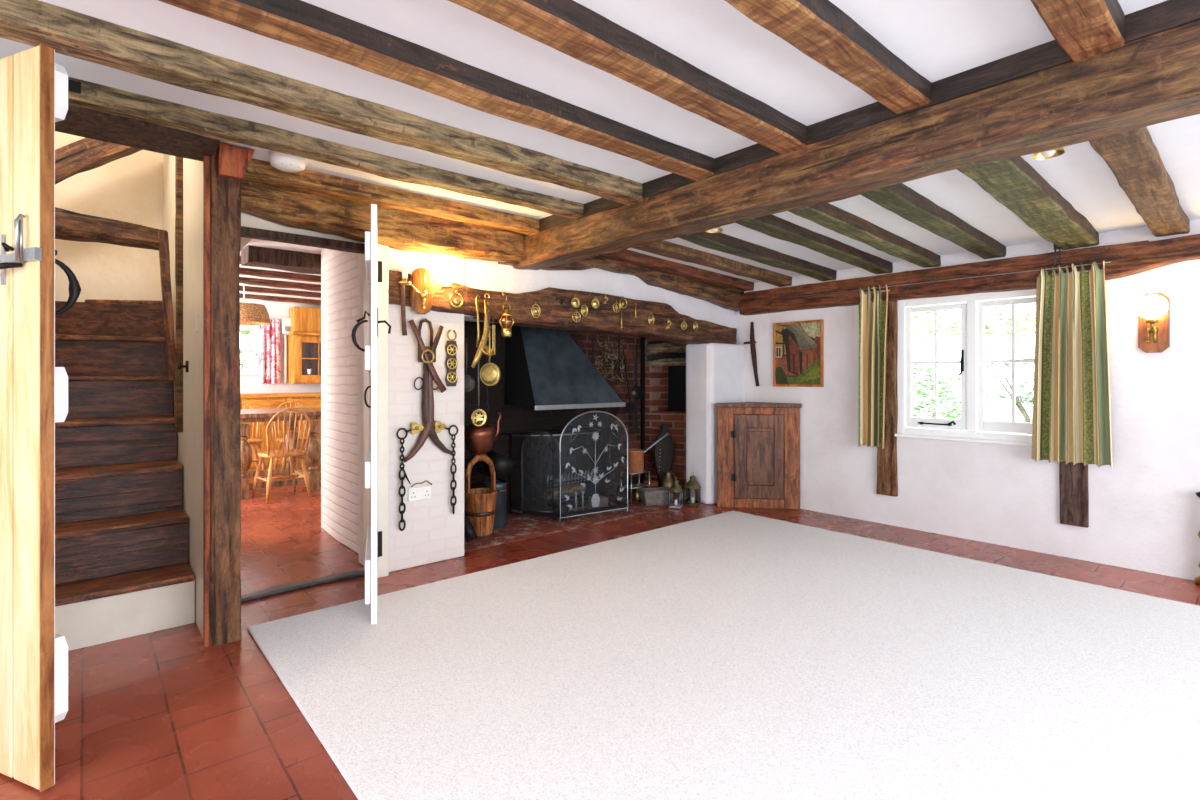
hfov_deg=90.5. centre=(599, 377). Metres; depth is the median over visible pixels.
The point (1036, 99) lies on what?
beam
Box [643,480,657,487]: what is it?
terracotta pot
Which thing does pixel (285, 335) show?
pipe
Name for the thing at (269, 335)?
curtain
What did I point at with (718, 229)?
ceiling light
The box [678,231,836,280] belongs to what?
joist
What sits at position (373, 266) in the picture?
door
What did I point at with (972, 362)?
window
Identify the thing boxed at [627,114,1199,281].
ceiling
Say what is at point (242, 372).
window
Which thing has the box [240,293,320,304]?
beam
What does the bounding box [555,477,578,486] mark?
log
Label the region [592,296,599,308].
brass
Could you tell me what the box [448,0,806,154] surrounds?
joist
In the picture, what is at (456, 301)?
brass
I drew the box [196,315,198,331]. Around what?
latch plate
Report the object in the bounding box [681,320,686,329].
horse brass
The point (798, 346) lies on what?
framed painting
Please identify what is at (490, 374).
bowl
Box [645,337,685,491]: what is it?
wall
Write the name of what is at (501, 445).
wall
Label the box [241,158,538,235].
joist
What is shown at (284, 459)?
chair
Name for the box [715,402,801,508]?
base cabinet
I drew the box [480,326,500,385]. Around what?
skimmer
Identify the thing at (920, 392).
shrub
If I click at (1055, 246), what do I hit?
curtain hook
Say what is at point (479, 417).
bowl
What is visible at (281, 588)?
threshold
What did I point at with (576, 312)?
brass
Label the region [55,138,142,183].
rafter
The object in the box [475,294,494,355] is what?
ladle
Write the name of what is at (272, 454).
chair
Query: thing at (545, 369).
hood
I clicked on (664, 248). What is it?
joist
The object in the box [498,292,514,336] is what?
hanging lantern
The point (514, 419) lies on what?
wall
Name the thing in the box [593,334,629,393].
bunch
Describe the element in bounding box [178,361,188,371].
hook
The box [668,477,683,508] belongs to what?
glass lantern
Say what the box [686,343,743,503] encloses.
wall pier
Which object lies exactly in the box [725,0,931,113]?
joist
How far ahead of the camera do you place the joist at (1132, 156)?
2.73 m
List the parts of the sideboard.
door, drawer, door panel, door, drawer, door panel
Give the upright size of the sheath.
0.260 m
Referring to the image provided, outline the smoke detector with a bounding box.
[269,151,305,171]
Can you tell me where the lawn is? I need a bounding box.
[913,402,1032,433]
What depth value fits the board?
3.99 m
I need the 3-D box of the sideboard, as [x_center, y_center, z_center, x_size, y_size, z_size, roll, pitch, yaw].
[-4.428,0.703,7.747,2.610,0.995,0.470,0,0,-41]
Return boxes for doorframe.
[364,244,388,577]
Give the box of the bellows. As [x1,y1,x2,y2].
[653,424,673,486]
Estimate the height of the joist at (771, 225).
0.212 m
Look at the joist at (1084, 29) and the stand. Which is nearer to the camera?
the joist at (1084, 29)
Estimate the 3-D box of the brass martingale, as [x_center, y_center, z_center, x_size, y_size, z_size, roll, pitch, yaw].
[-0.972,-0.132,3.911,0.086,0.373,0.024,0,0,-41]
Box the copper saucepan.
[625,433,668,472]
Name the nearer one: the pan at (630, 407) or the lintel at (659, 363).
the pan at (630, 407)
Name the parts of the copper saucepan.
handle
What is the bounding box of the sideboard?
[240,392,320,470]
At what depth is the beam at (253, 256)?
4.75 m
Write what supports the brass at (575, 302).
attached to the mantel beam at (556, 308)
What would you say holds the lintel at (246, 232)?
attached to the wall at (247, 220)
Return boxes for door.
[0,43,80,791]
[351,204,390,623]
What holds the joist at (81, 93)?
attached to the ceiling at (938, 39)
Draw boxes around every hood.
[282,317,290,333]
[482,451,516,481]
[504,326,624,409]
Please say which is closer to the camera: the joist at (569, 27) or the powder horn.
the joist at (569, 27)
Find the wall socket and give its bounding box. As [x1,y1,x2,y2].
[408,485,430,501]
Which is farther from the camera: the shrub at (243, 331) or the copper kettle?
the shrub at (243, 331)
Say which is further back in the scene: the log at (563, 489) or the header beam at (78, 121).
the log at (563, 489)
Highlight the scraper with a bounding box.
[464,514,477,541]
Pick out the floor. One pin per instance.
(162, 714)
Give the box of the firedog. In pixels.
[570,492,578,518]
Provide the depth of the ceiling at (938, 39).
1.99 m
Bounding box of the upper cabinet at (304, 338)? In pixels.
[287,306,320,383]
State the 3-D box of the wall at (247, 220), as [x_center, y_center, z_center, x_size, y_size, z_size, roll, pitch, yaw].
[-1.726,-0.927,3.367,0.860,0.285,0.090,0,0,-41]
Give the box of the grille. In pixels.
[285,326,290,331]
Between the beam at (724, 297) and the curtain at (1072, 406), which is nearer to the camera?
the curtain at (1072, 406)
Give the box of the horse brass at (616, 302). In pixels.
[613,301,620,312]
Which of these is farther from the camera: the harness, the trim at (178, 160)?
the harness
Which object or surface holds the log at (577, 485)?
in the grate
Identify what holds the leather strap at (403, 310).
hanging from the mantel beam at (556, 308)
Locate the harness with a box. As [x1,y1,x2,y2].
[396,318,457,530]
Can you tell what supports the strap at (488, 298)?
hanging from the mantel beam at (556, 308)
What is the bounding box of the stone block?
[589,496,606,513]
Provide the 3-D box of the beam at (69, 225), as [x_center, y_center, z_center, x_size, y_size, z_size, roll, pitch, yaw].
[-2.849,-0.824,3.178,0.860,0.167,0.151,2,-1,-41]
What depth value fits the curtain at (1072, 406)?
3.87 m
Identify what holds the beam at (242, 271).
attached to the ceiling at (938, 39)
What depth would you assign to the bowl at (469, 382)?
4.07 m
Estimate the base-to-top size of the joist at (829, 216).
0.213 m
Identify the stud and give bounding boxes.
[876,300,897,496]
[1059,461,1088,527]
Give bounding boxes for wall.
[55,131,162,301]
[163,154,202,636]
[240,237,250,250]
[240,300,320,393]
[241,212,364,243]
[321,248,357,552]
[358,248,735,571]
[464,321,639,489]
[464,425,628,517]
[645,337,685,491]
[645,341,685,410]
[736,219,1199,580]
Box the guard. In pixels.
[510,428,600,512]
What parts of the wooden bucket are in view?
handle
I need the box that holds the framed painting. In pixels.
[773,319,823,386]
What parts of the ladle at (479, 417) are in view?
handle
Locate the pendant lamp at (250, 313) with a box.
[240,284,269,324]
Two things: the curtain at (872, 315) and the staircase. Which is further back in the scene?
the curtain at (872, 315)
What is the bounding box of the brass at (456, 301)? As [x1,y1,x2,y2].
[449,290,463,307]
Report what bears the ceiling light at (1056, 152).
attached to the ceiling at (1081, 176)
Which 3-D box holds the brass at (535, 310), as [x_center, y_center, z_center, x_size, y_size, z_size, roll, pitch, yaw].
[-0.464,-0.492,4.308,0.080,0.116,0.014,0,0,-41]
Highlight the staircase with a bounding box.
[55,299,194,650]
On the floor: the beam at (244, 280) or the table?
the table
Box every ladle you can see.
[471,341,486,425]
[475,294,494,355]
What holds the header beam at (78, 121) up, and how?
attached to the ceiling at (938, 39)
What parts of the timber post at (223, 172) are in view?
trim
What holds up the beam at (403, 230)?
attached to the ceiling at (938, 39)
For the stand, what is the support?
on the hearth at (515, 529)
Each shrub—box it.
[240,328,257,369]
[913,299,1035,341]
[913,364,966,430]
[956,357,1034,422]
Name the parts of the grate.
spiked rail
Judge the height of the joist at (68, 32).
0.108 m
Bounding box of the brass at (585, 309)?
[581,303,587,315]
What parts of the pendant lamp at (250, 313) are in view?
cord, lamp shade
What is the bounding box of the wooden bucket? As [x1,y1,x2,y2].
[464,454,497,539]
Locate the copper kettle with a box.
[464,410,500,454]
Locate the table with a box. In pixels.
[240,407,320,498]
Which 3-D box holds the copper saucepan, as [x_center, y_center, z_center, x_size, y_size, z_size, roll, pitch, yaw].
[0.438,0.722,5.820,0.468,0.363,0.196,0,0,-38]
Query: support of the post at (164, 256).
on the staircase
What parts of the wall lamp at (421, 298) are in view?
plate, lamp shade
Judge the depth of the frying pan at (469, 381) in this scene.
4.06 m
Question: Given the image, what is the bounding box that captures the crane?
[631,337,644,487]
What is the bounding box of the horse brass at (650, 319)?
[648,313,654,324]
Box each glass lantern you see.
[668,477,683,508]
[684,472,700,505]
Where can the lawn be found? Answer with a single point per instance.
(992, 412)
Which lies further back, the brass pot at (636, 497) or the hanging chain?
the hanging chain
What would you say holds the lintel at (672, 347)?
attached to the wall at (657, 413)
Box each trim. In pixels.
[175,156,182,432]
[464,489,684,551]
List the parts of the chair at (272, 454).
leg, leg, seat, leg, leg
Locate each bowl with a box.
[464,374,474,391]
[471,409,486,425]
[480,363,500,385]
[481,345,494,355]
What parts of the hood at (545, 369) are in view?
panel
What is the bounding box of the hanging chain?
[618,336,619,376]
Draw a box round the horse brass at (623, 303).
[619,296,626,307]
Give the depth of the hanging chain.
6.12 m
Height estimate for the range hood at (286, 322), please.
0.220 m
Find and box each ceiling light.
[705,226,722,232]
[1032,147,1064,159]
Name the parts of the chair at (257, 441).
seat, leg, leg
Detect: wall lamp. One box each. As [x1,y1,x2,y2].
[398,264,455,313]
[1136,293,1169,352]
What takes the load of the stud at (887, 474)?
attached to the wall at (1144, 509)
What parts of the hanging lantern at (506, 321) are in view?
glass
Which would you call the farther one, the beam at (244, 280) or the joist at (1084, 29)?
the beam at (244, 280)
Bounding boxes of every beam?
[55,104,219,160]
[55,207,166,250]
[239,267,320,282]
[239,277,320,290]
[239,285,320,297]
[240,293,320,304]
[241,180,523,261]
[241,245,320,274]
[388,270,736,343]
[498,256,743,311]
[512,0,1199,269]
[739,234,1199,315]
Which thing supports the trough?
on the hearth at (515, 529)
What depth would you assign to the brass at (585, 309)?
4.60 m
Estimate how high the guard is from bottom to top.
0.706 m
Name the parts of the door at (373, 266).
handle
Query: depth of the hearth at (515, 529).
4.93 m
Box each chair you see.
[241,402,266,477]
[251,408,311,502]
[273,401,317,478]
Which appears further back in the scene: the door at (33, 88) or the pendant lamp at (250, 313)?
the pendant lamp at (250, 313)
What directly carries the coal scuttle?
on the hearth at (515, 529)
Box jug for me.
[660,471,675,496]
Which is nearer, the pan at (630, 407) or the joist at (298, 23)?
the joist at (298, 23)
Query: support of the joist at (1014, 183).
attached to the ceiling at (1081, 176)
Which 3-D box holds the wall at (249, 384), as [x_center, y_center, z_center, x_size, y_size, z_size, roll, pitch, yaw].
[-5.051,0.050,7.664,4.800,2.300,0.200,0,0,-41]
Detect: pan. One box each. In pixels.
[464,338,474,391]
[623,346,634,413]
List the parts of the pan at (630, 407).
handle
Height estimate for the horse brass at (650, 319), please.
0.108 m
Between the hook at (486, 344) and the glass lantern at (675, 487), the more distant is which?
the glass lantern at (675, 487)
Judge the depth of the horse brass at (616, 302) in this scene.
4.82 m
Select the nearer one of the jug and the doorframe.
the doorframe
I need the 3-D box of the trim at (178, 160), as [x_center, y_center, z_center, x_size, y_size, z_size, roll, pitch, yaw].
[-2.329,-0.800,3.301,0.048,2.200,0.046,0,0,-41]
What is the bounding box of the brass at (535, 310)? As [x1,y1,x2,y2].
[531,302,540,317]
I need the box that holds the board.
[746,240,1148,292]
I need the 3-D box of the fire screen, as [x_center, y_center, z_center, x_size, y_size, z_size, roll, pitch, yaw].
[-0.194,0.735,5.126,0.919,0.916,0.321,0,0,-35]
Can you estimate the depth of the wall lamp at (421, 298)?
3.71 m
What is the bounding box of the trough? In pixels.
[638,487,668,505]
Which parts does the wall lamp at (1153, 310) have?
lamp shade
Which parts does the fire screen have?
rail, panel frame, panel frame, rail, rail, panel frame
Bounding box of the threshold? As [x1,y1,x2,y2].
[241,570,364,602]
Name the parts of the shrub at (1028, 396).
stem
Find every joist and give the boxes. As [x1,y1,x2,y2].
[0,0,643,204]
[68,77,583,218]
[158,0,714,180]
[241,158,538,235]
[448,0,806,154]
[598,249,753,290]
[631,240,791,286]
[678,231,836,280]
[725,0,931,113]
[735,214,892,273]
[789,203,940,267]
[860,183,1005,258]
[957,156,1098,249]
[1031,0,1124,61]
[1089,127,1189,236]
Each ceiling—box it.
[0,0,1166,305]
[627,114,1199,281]
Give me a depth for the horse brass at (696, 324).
5.46 m
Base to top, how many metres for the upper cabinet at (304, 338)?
1.040 m
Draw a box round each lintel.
[241,226,364,253]
[645,342,687,355]
[645,358,685,367]
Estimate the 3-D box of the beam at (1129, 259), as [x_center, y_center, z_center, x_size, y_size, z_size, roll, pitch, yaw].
[3.345,-0.727,3.651,0.141,0.222,5.900,0,0,-41]
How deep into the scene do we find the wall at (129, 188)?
3.97 m
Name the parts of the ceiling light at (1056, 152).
bulb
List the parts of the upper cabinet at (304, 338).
cornice, door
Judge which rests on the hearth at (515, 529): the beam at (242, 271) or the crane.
the crane
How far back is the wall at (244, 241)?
3.75 m
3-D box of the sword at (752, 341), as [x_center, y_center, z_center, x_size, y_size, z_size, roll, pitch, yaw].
[1.490,-0.234,5.841,0.052,0.633,0.162,0,0,-41]
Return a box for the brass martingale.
[445,330,457,385]
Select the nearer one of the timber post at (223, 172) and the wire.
the timber post at (223, 172)
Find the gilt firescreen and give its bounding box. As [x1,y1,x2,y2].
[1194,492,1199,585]
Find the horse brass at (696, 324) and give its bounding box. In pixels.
[693,321,697,330]
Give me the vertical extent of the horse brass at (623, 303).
0.102 m
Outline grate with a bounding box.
[530,466,594,510]
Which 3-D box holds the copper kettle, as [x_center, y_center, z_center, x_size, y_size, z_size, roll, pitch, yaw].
[-0.877,0.390,4.295,0.247,0.315,0.250,0,0,17]
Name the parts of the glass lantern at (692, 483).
glass pane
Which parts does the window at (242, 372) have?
sill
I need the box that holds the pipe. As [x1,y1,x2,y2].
[284,334,286,382]
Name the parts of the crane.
hanging plate, round plate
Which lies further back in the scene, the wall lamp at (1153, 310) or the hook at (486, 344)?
the hook at (486, 344)
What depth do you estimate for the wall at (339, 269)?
4.34 m
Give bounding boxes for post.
[158,231,174,380]
[203,143,254,647]
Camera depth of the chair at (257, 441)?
7.24 m
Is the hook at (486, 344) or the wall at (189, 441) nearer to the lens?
the wall at (189, 441)
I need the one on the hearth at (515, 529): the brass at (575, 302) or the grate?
the grate
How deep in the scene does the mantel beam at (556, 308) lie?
4.59 m
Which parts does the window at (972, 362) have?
sill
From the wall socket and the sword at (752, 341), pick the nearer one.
the wall socket
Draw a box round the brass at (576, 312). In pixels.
[572,310,580,321]
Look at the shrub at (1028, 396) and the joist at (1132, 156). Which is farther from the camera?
the shrub at (1028, 396)
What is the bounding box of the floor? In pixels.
[0,466,1199,799]
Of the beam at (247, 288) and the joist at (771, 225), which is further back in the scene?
the beam at (247, 288)
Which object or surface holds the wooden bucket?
on the hearth at (515, 529)
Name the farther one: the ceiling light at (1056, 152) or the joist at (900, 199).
the joist at (900, 199)
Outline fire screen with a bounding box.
[521,411,628,523]
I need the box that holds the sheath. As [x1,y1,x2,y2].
[492,316,494,352]
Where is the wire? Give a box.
[749,262,1109,302]
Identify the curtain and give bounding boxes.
[258,319,280,383]
[858,285,889,448]
[1032,261,1111,467]
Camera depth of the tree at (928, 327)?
8.39 m
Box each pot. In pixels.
[633,483,640,501]
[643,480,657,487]
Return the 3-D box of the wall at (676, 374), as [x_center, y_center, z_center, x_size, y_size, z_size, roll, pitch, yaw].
[1.042,0.050,6.625,0.650,2.300,1.250,0,0,-41]
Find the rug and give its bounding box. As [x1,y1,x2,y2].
[247,511,1199,799]
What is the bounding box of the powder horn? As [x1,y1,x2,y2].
[471,300,488,367]
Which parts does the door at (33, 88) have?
latch handle, handle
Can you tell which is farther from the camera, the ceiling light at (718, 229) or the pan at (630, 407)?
the pan at (630, 407)
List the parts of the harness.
chain, brass plate, brass plate, chain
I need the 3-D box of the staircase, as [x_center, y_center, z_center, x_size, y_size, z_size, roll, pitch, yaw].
[-2.840,0.357,3.216,0.898,1.685,1.620,0,0,-41]
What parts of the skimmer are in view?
handle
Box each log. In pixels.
[547,486,579,500]
[550,484,585,492]
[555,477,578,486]
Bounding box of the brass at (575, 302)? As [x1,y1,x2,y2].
[571,295,579,307]
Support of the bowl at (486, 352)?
on the ladle at (486, 351)
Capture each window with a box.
[240,325,265,374]
[895,289,1035,445]
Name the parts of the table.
leg, leg, leg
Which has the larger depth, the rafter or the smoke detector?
the rafter
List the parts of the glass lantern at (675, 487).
glass pane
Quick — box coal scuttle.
[482,451,516,528]
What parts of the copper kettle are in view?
handle, spout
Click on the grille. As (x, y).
(287, 328)
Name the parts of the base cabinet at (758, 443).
door, door panel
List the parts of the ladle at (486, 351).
handle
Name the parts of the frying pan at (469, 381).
handle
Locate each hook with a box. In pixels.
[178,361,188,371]
[486,344,489,410]
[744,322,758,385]
[1054,244,1062,266]
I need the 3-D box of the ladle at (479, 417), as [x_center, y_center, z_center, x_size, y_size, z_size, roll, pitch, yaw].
[-0.798,0.038,3.908,0.112,0.556,0.031,0,0,-41]
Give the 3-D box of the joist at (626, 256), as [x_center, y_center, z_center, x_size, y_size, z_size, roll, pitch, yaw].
[0.539,-0.957,5.055,2.442,0.209,0.150,0,0,-41]
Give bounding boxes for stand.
[622,470,649,504]
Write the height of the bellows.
0.720 m
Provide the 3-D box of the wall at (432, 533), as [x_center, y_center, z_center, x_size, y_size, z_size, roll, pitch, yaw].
[-0.093,0.065,4.927,3.630,2.270,0.330,0,0,-41]
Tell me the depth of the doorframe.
3.59 m
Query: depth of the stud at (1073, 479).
3.93 m
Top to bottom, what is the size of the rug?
0.015 m
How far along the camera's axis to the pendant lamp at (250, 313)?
6.17 m
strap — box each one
[400,284,406,334]
[485,293,489,340]

